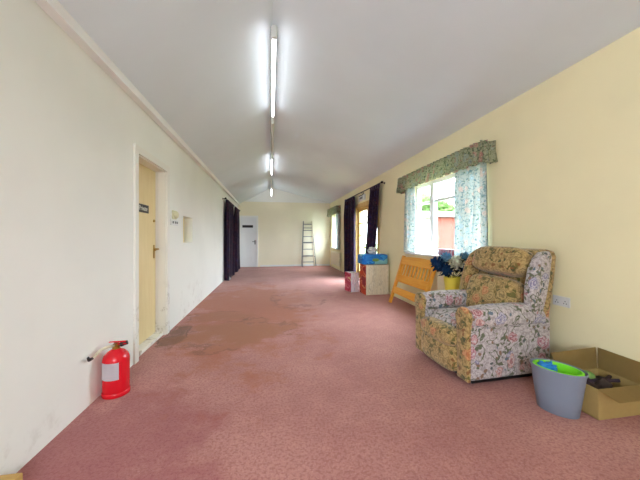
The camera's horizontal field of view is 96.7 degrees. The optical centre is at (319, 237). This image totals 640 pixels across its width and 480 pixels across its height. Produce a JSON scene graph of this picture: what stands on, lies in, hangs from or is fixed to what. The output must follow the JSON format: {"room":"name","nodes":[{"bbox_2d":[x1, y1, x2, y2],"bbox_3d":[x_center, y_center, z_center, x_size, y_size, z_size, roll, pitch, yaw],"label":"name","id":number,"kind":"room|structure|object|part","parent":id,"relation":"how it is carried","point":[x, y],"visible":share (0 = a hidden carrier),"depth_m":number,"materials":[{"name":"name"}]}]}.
{"room":"community hall","nodes":[
{"label":"community hall","id":0,"kind":"room"},
{"bbox_2d":[0,0,237,474],"bbox_3d":[-2.255,-0.077,4.784,0.250,2.555,14.100,0,0,-10],"label":"wall","id":1,"kind":"structure","parent":0,"point":[69,131],"depth_m":1.79,"materials":[{"name":"white paint"}]},
{"bbox_2d":[34,0,239,204],"bbox_3d":[-2.099,-1.332,4.811,0.066,0.072,13.600,0,0,-10],"label":"trim","id":2,"kind":"structure","parent":1,"relation":"attached to","point":[54,9],"depth_m":2.19,"materials":[{"name":"white paint"}]},
{"bbox_2d":[133,143,169,364],"bbox_3d":[-1.955,0.154,3.121,0.270,2.092,0.934,0,0,-10],"label":"door","id":3,"kind":"structure","parent":1,"relation":"in","point":[151,176],"depth_m":3.31,"materials":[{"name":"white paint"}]},
{"bbox_3d":[-1.947,-0.320,3.127,0.008,0.090,0.290,0,0,-10],"label":"name plate","id":4,"kind":"part","parent":3,"relation":"part of","materials":[{"name":"plastic"}]},
{"bbox_3d":[-1.964,0.170,3.385,0.064,0.160,0.127,0,0,-10],"label":"handle","id":5,"kind":"part","parent":3,"relation":"part of","materials":[{"name":"gold metal"}]},
{"bbox_2d":[170,219,177,225],"bbox_3d":[-1.944,-0.198,3.774,0.016,0.073,0.278,0,0,-10],"label":"light switch","id":6,"kind":"object","parent":1,"relation":"attached to","point":[172,222],"visible":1,"depth_m":3.77,"materials":[{"name":"white plastic"}]},
{"bbox_2d":[172,210,178,218],"bbox_3d":[-1.927,-0.302,3.806,0.060,0.115,0.140,0,0,-10],"label":"wall sounder","id":7,"kind":"structure","parent":1,"relation":"attached to","point":[175,214],"depth_m":3.77,"materials":[{"name":"beige plastic"}]},
{"bbox_3d":[-2.862,-1.050,9.348,0.117,0.057,3.574,0,0,-10],"label":"pole","id":8,"kind":"object","parent":1,"relation":"attached to","visible":0},
{"bbox_2d":[224,200,234,280],"bbox_3d":[-2.682,0.070,8.440,0.186,2.230,1.351,0,0,-11],"label":"curtain","id":9,"kind":"object","parent":8,"relation":"hanging from","point":[229,267],"visible":1,"depth_m":7.88,"materials":[{"name":"fabric"}]},
{"bbox_2d":[234,207,239,271],"bbox_3d":[-2.993,0.070,10.264,0.166,2.230,1.150,0,0,-10],"label":"curtain","id":10,"kind":"object","parent":8,"relation":"hanging from","point":[236,211],"visible":0.94,"depth_m":9.81,"materials":[{"name":"fabric"}]},
{"bbox_2d":[238,188,329,266],"bbox_3d":[-1.459,-0.435,11.952,4.276,3.270,0.250,0,0,-10],"label":"wall","id":11,"kind":"structure","parent":0,"point":[280,223],"depth_m":11.84,"materials":[{"name":"beige paint"}]},
{"bbox_2d":[239,216,257,266],"bbox_3d":[-2.894,0.158,11.526,0.750,2.085,0.095,0,0,-10],"label":"door","id":12,"kind":"structure","parent":11,"relation":"in","point":[248,224],"depth_m":11.54,"materials":[{"name":"white paint"}]},
{"bbox_3d":[-2.930,-0.450,11.526,0.420,0.100,0.016,0,0,-10],"label":"name plate","id":13,"kind":"part","parent":12,"relation":"part of","materials":[{"name":"plastic"}]},
{"bbox_2d":[244,201,322,202],"bbox_3d":[-1.402,-1.474,11.829,3.706,0.028,0.012,0,0,-10],"label":"trim","id":14,"kind":"structure","parent":11,"relation":"attached to","point":[244,201],"depth_m":11.76,"materials":[{"name":"white paint"}]},
{"bbox_2d":[260,264,329,266],"bbox_3d":[-1.014,1.165,11.893,2.920,0.070,0.018,0,0,-10],"label":"baseboard","id":15,"kind":"structure","parent":11,"relation":"attached to","point":[297,264],"depth_m":11.90,"materials":[{"name":"white paint"}]},
{"bbox_2d":[17,266,639,479],"bbox_3d":[-0.272,1.260,5.129,4.276,0.120,14.100,0,0,-10],"label":"floor","id":16,"kind":"structure","parent":0,"point":[281,372],"depth_m":1.96,"materials":[{"name":"red carpet"}]},
{"bbox_2d":[0,473,22,479],"bbox_3d":[-1.433,1.157,1.146,0.115,0.085,0.400,0,0,-10],"label":"board","id":17,"kind":"object","parent":16,"relation":"on","point":[17,476],"visible":1,"depth_m":1.33,"materials":[{"name":"brown wood"}]},
{"bbox_2d":[87,340,130,399],"bbox_3d":[-1.560,1.000,2.129,0.184,0.401,0.313,0,0,-10],"label":"fire extinguisher","id":18,"kind":"object","parent":16,"relation":"on","point":[116,362],"visible":1,"depth_m":2.13,"materials":[{"name":"red metal"}]},
{"bbox_3d":[-1.559,0.812,2.195,0.125,0.026,0.022,0,0,-10],"label":"lever","id":19,"kind":"part","parent":18,"relation":"part of","materials":[{"name":"red metal"}]},
{"bbox_2d":[301,221,315,266],"bbox_3d":[-0.440,0.260,11.743,0.640,1.880,0.440,0,0,-10],"label":"step ladder","id":20,"kind":"object","parent":16,"relation":"on","point":[302,256],"visible":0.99,"depth_m":11.78,"materials":[{"name":"metal"}]},
{"bbox_2d":[345,271,358,291],"bbox_3d":[0.714,0.989,6.397,0.200,0.422,0.312,0,0,-20],"label":"carton","id":21,"kind":"object","parent":16,"relation":"on","point":[351,277],"visible":1,"depth_m":6.27,"materials":[{"name":"cardboard"}]},
{"bbox_2d":[360,264,388,294],"bbox_3d":[1.164,0.887,6.141,0.512,0.626,0.370,0,0,-12],"label":"carton","id":22,"kind":"object","parent":16,"relation":"on","point":[374,279],"visible":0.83,"depth_m":5.97,"materials":[{"name":"cardboard"}]},
{"bbox_2d":[358,254,387,264],"bbox_3d":[1.133,0.463,6.144,0.580,0.216,0.364,0,0,-11],"label":"pack","id":23,"kind":"object","parent":22,"relation":"on","point":[366,259],"visible":0.96,"depth_m":5.97,"materials":[{"name":"blue plastic"}]},
{"bbox_2d":[367,247,377,253],"bbox_3d":[1.131,0.287,6.137,0.225,0.178,0.192,0,0,8],"label":"plastic bag","id":24,"kind":"object","parent":23,"relation":"on","point":[371,250],"visible":0.96,"depth_m":6.07,"materials":[{"name":"white plastic"}]},
{"bbox_2d":[388,255,435,302],"bbox_3d":[1.520,0.773,4.751,0.322,0.879,1.120,0,0,-10],"label":"headboard","id":25,"kind":"object","parent":16,"relation":"on","point":[426,285],"visible":0.91,"depth_m":4.74,"materials":[{"name":"orange wood"}]},
{"bbox_3d":[1.427,0.773,5.273,0.044,0.911,0.060,18,-3,-9],"label":"post","id":26,"kind":"part","parent":25,"relation":"part of","materials":[{"name":"orange wood"}]},
{"bbox_3d":[1.458,0.958,4.740,0.032,0.120,1.010,18,-3,-9],"label":"rail","id":27,"kind":"part","parent":25,"relation":"part of","materials":[{"name":"orange wood"}]},
{"bbox_3d":[1.529,0.739,4.753,0.032,0.140,1.010,18,-3,-9],"label":"rail","id":28,"kind":"part","parent":25,"relation":"part of","materials":[{"name":"orange wood"}]},
{"bbox_3d":[1.632,0.418,4.771,0.032,0.155,1.010,18,-3,-9],"label":"rail","id":29,"kind":"part","parent":25,"relation":"part of","materials":[{"name":"orange wood"}]},
{"bbox_3d":[1.609,0.773,4.228,0.044,0.911,0.060,18,-3,-9],"label":"post","id":30,"kind":"part","parent":25,"relation":"part of","materials":[{"name":"orange wood"}]},
{"bbox_2d":[443,276,460,289],"bbox_3d":[1.653,0.845,3.566,0.200,0.710,0.200,0,0,-10],"label":"vase","id":31,"kind":"object","parent":16,"relation":"on","point":[450,283],"visible":0.34,"depth_m":3.49,"materials":[{"name":"yellow ceramic"}]},
{"bbox_2d":[429,256,444,271],"bbox_3d":[1.523,0.555,3.639,0.235,0.651,0.239,0,0,-10],"label":"flower","id":32,"kind":"object","parent":31,"relation":"in","point":[435,262],"visible":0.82,"depth_m":3.60,"materials":[{"name":"blue plant"}]},
{"bbox_2d":[440,252,451,263],"bbox_3d":[1.618,0.531,3.627,0.172,0.699,0.189,0,0,-23],"label":"flower","id":33,"kind":"object","parent":31,"relation":"in","point":[446,257],"visible":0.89,"depth_m":3.61,"materials":[{"name":"blue plant"}]},
{"bbox_2d":[439,263,456,277],"bbox_3d":[1.570,0.597,3.535,0.194,0.566,0.182,0,0,-34],"label":"flower","id":34,"kind":"object","parent":31,"relation":"in","point":[444,269],"visible":0.96,"depth_m":3.50,"materials":[{"name":"blue plant"}]},
{"bbox_2d":[447,255,464,277],"bbox_3d":[1.685,0.539,3.518,0.207,0.681,0.208,0,0,5],"label":"flower","id":35,"kind":"object","parent":31,"relation":"in","point":[456,261],"visible":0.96,"depth_m":3.48,"materials":[{"name":"white plant"}]},
{"bbox_2d":[454,251,468,277],"bbox_3d":[1.761,0.525,3.532,0.179,0.711,0.178,0,0,-26],"label":"flower","id":36,"kind":"object","parent":31,"relation":"in","point":[465,254],"visible":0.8,"depth_m":3.50,"materials":[{"name":"blue plant"}]},
{"bbox_2d":[415,246,555,383],"bbox_3d":[1.514,0.643,2.713,1.004,1.114,0.848,0,0,-13],"label":"armchair","id":37,"kind":"object","parent":16,"relation":"on","point":[490,328],"visible":0.99,"depth_m":2.41,"materials":[{"name":"multicoloured fabric"}]},
{"bbox_3d":[1.031,0.858,2.923,0.042,0.590,0.168,0,0,-13],"label":"arm","id":38,"kind":"part","parent":37,"relation":"part of"},
{"bbox_3d":[1.439,0.918,3.018,0.816,0.471,0.118,0,0,-13],"label":"panel","id":39,"kind":"part","parent":37,"relation":"part of","materials":[{"name":"white fabric"}]},
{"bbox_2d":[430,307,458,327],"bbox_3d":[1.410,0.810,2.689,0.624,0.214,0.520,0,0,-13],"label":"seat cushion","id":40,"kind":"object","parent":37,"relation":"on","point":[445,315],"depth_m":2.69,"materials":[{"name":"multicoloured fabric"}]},
{"bbox_3d":[1.400,0.647,3.013,0.790,0.172,0.213,0,0,-13],"label":"armrest","id":41,"kind":"part","parent":37,"relation":"part of","materials":[{"name":"multicoloured fabric"}]},
{"bbox_3d":[1.170,0.858,2.315,0.042,0.590,0.168,0,0,-13],"label":"arm","id":42,"kind":"part","parent":37,"relation":"part of"},
{"bbox_2d":[466,274,523,306],"bbox_3d":[1.673,0.564,2.750,0.270,0.394,0.572,0,0,-13],"label":"cushion","id":43,"kind":"object","parent":37,"relation":"on","point":[481,288],"depth_m":2.65,"materials":[{"name":"yellow fabric"}]},
{"bbox_3d":[1.541,0.647,2.394,0.790,0.172,0.213,0,0,-13],"label":"armrest","id":44,"kind":"part","parent":37,"relation":"part of","materials":[{"name":"multicoloured fabric"}]},
{"bbox_3d":[1.579,0.918,2.406,0.816,0.471,0.118,0,0,-13],"label":"panel","id":45,"kind":"part","parent":37,"relation":"part of","materials":[{"name":"fabric"}]},
{"bbox_2d":[529,358,588,418],"bbox_3d":[1.650,1.048,1.977,0.229,0.303,0.320,0,0,-38],"label":"waste bin","id":46,"kind":"object","parent":16,"relation":"on","point":[560,393],"visible":1,"depth_m":1.91,"materials":[{"name":"grey plastic"}]},
{"bbox_2d":[537,360,557,371],"bbox_3d":[1.620,0.946,2.030,0.157,0.120,0.114,0,0,-10],"label":"cloth","id":47,"kind":"object","parent":46,"relation":"in","point":[548,365],"visible":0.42,"depth_m":2.01,"materials":[{"name":"blue fabric"}]},
{"bbox_2d":[551,347,639,419],"bbox_3d":[1.971,1.022,1.975,0.420,0.355,0.395,0,0,-10],"label":"cardboard box","id":48,"kind":"object","parent":16,"relation":"on","point":[623,400],"visible":0.6,"depth_m":1.96,"materials":[{"name":"brown cardboard"}]},
{"bbox_2d":[587,376,614,388],"bbox_3d":[1.979,1.091,2.029,0.272,0.200,0.220,0,0,-40],"label":"bundle","id":49,"kind":"object","parent":48,"relation":"in","point":[603,381],"visible":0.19,"depth_m":1.98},
{"bbox_2d":[584,370,595,378],"bbox_3d":[1.967,1.015,2.094,0.091,0.063,0.090,0,0,-10],"label":"lid","id":50,"kind":"object","parent":49,"relation":"on","point":[591,375],"visible":0.44,"depth_m":2.06,"materials":[{"name":"plastic"}]},
{"bbox_2d":[594,375,611,387],"bbox_3d":[1.982,1.033,2.010,0.311,0.060,0.028,0,0,-27],"label":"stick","id":51,"kind":"object","parent":49,"relation":"on","point":[607,376],"visible":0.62,"depth_m":2.00,"materials":[{"name":"brown wood"}]},
{"bbox_2d":[591,378,620,382],"bbox_3d":[1.965,1.031,2.052,0.312,0.064,0.028,0,0,17],"label":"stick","id":52,"kind":"object","parent":49,"relation":"on","point":[594,379],"visible":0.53,"depth_m":2.01,"materials":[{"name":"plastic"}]},
{"bbox_2d":[58,0,639,203],"bbox_3d":[-0.272,-1.698,5.129,4.276,1.003,14.100,0,0,-10],"label":"ceiling","id":53,"kind":"structure","parent":0,"point":[363,88],"depth_m":2.83,"materials":[{"name":"white paint"}]},
{"bbox_2d":[271,155,272,174],"bbox_3d":[-1.306,-1.958,7.710,0.060,0.160,1.840,0,0,-10],"label":"fluorescent light","id":54,"kind":"object","parent":53,"relation":"attached to","point":[271,155],"visible":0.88,"depth_m":7.38,"materials":[{"name":"white plastic"}]},
{"bbox_2d":[271,118,273,154],"bbox_3d":[-0.939,-1.958,5.602,0.060,0.160,1.840,0,0,-10],"label":"fluorescent light","id":55,"kind":"object","parent":53,"relation":"attached to","point":[272,119],"visible":0.92,"depth_m":5.31,"materials":[{"name":"white plastic"}]},
{"bbox_2d":[271,25,276,117],"bbox_3d":[-0.583,-1.953,3.553,0.060,0.170,1.840,0,0,-10],"label":"fluorescent light","id":56,"kind":"object","parent":53,"relation":"attached to","point":[273,27],"visible":1,"depth_m":3.14,"materials":[{"name":"white plastic"}]},
{"bbox_2d":[330,27,639,367],"bbox_3d":[1.712,-0.134,5.474,0.250,2.667,14.100,0,0,-10],"label":"wall","id":57,"kind":"structure","parent":0,"point":[564,180],"depth_m":2.37,"materials":[{"name":"beige paint"}]},
{"bbox_2d":[330,215,335,248],"bbox_3d":[0.675,-0.245,11.181,0.264,1.350,1.300,0,0,-10],"label":"window","id":58,"kind":"structure","parent":57,"relation":"in","point":[335,215],"depth_m":11.73,"materials":[{"name":"white plastic"}]},
{"bbox_2d":[327,205,340,216],"bbox_3d":[0.510,-1.004,11.061,0.199,0.312,1.721,0,0,-10],"label":"window valance","id":59,"kind":"object","parent":57,"relation":"attached to","point":[336,209],"visible":1,"depth_m":10.56,"materials":[{"name":"green fabric"}]},
{"bbox_2d":[331,251,339,266],"bbox_3d":[0.604,0.870,10.839,0.091,0.659,1.450,0,0,-10],"label":"radiator","id":60,"kind":"object","parent":57,"relation":"attached to","point":[335,256],"visible":0.98,"depth_m":10.71,"materials":[{"name":"beige metal"}]},
{"bbox_2d":[336,213,339,249],"bbox_3d":[0.661,-0.240,10.468,0.073,1.360,0.500,0,0,-10],"label":"curtain","id":61,"kind":"object","parent":57,"relation":"hanging from","point":[337,215],"visible":0.94,"depth_m":10.42,"materials":[{"name":"white fabric"}]},
{"bbox_2d":[359,194,365,201],"bbox_3d":[1.149,-1.087,7.813,0.056,0.165,0.480,0,0,-10],"label":"emergency light","id":62,"kind":"object","parent":57,"relation":"attached to","point":[362,197],"visible":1,"depth_m":7.69,"materials":[{"name":"white plastic"}]},
{"bbox_2d":[345,181,384,199],"bbox_3d":[1.127,-1.210,7.733,0.127,0.057,3.124,0,0,-10],"label":"pole","id":63,"kind":"object","parent":57,"relation":"attached to","point":[381,181],"visible":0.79,"depth_m":7.22,"materials":[{"name":"black plastic"}]},
{"bbox_2d":[344,196,355,273],"bbox_3d":[0.921,-0.013,8.712,0.181,2.385,0.950,0,0,-10],"label":"curtain","id":64,"kind":"object","parent":63,"relation":"hanging from","point":[349,205],"visible":0.95,"depth_m":8.70,"materials":[{"name":"fabric"}]},
{"bbox_2d":[365,184,379,253],"bbox_3d":[1.242,-0.048,6.830,0.154,2.315,0.992,0,0,-7],"label":"curtain","id":65,"kind":"object","parent":63,"relation":"hanging from","point":[373,207],"visible":0.6,"depth_m":6.70,"materials":[{"name":"fabric"}]},
{"bbox_2d":[355,200,378,277],"bbox_3d":[1.291,0.120,7.584,0.176,2.160,1.920,0,0,-10],"label":"door","id":66,"kind":"structure","parent":57,"relation":"in","point":[363,206],"depth_m":8.34,"materials":[{"name":"brown wood"}]},
{"bbox_2d":[330,264,414,305],"bbox_3d":[1.581,1.155,5.443,0.018,0.090,13.582,0,0,-10],"label":"baseboard","id":67,"kind":"structure","parent":57,"relation":"attached to","point":[336,267],"depth_m":5.56,"materials":[{"name":"beige paint"}]},
{"bbox_2d":[404,186,415,252],"bbox_3d":[1.591,-0.325,5.073,0.110,1.190,0.330,0,0,-10],"label":"curtain","id":68,"kind":"object","parent":57,"relation":"hanging from","point":[410,199],"visible":0.92,"depth_m":5.03,"materials":[{"name":"fabric"}]},
{"bbox_2d":[405,173,465,260],"bbox_3d":[1.873,-0.320,4.295,0.264,1.240,2.000,0,0,-10],"label":"window","id":69,"kind":"structure","parent":57,"relation":"in","point":[432,252],"depth_m":4.73,"materials":[{"name":"white plastic"}]},
{"bbox_3d":[1.837,0.284,4.288,0.190,0.032,2.000,0,0,-10],"label":"sill","id":70,"kind":"part","parent":69,"relation":"part of","materials":[{"name":"white paint"}]},
{"bbox_2d":[438,249,453,256],"bbox_3d":[1.845,0.218,4.097,0.060,0.100,0.400,0,0,-10],"label":"patterned box","id":71,"kind":"object","parent":69,"relation":"on","point":[440,251],"visible":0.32,"depth_m":4.06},
{"bbox_2d":[396,140,497,193],"bbox_3d":[1.685,-0.954,4.252,0.219,0.272,2.259,0,0,-10],"label":"window valance","id":72,"kind":"object","parent":57,"relation":"attached to","point":[484,151],"visible":1,"depth_m":3.67,"materials":[{"name":"green patterned fabric"}]},
{"bbox_2d":[437,272,460,289],"bbox_3d":[1.836,0.855,3.760,0.091,0.689,0.880,0,0,-10],"label":"radiator","id":73,"kind":"object","parent":57,"relation":"attached to","point":[440,280],"visible":0.06,"depth_m":4.10,"materials":[{"name":"beige metal"}]},
{"bbox_2d":[454,162,487,258],"bbox_3d":[1.865,-0.325,3.522,0.133,1.190,0.560,0,0,-10],"label":"curtain","id":74,"kind":"object","parent":57,"relation":"hanging from","point":[470,188],"visible":0.85,"depth_m":3.52,"materials":[{"name":"fabric"}]},
{"bbox_2d":[553,295,569,307],"bbox_3d":[2.099,0.555,2.477,0.014,0.086,0.146,0,0,-10],"label":"power socket","id":75,"kind":"object","parent":57,"relation":"attached to","point":[562,301],"visible":1,"depth_m":2.47,"materials":[{"name":"white plastic"}]},
{"label":"outside","id":76,"kind":"structure","parent":0,"visible":0},
{"bbox_3d":[27.481,1.410,25.083,57.250,0.180,80.000,0,0,-10],"label":"ground","id":77,"kind":"structure","parent":76,"visible":0},
{"bbox_2d":[421,211,454,250],"bbox_3d":[8.991,-0.180,18.617,6.600,3.000,5.500,0,0,-10],"label":"outbuilding","id":78,"kind":"structure","parent":77,"relation":"on","point":[445,220],"depth_m":15.78,"materials":[{"name":"red brick"}]},
{"bbox_2d":[421,192,454,211],"bbox_3d":[10.278,-1.421,26.598,3.843,5.502,5.656,0,0,-10],"label":"tree","id":79,"kind":"object","parent":77,"relation":"on","point":[443,206],"visible":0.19,"depth_m":24.90,"materials":[{"name":"green plant"}]}
]}

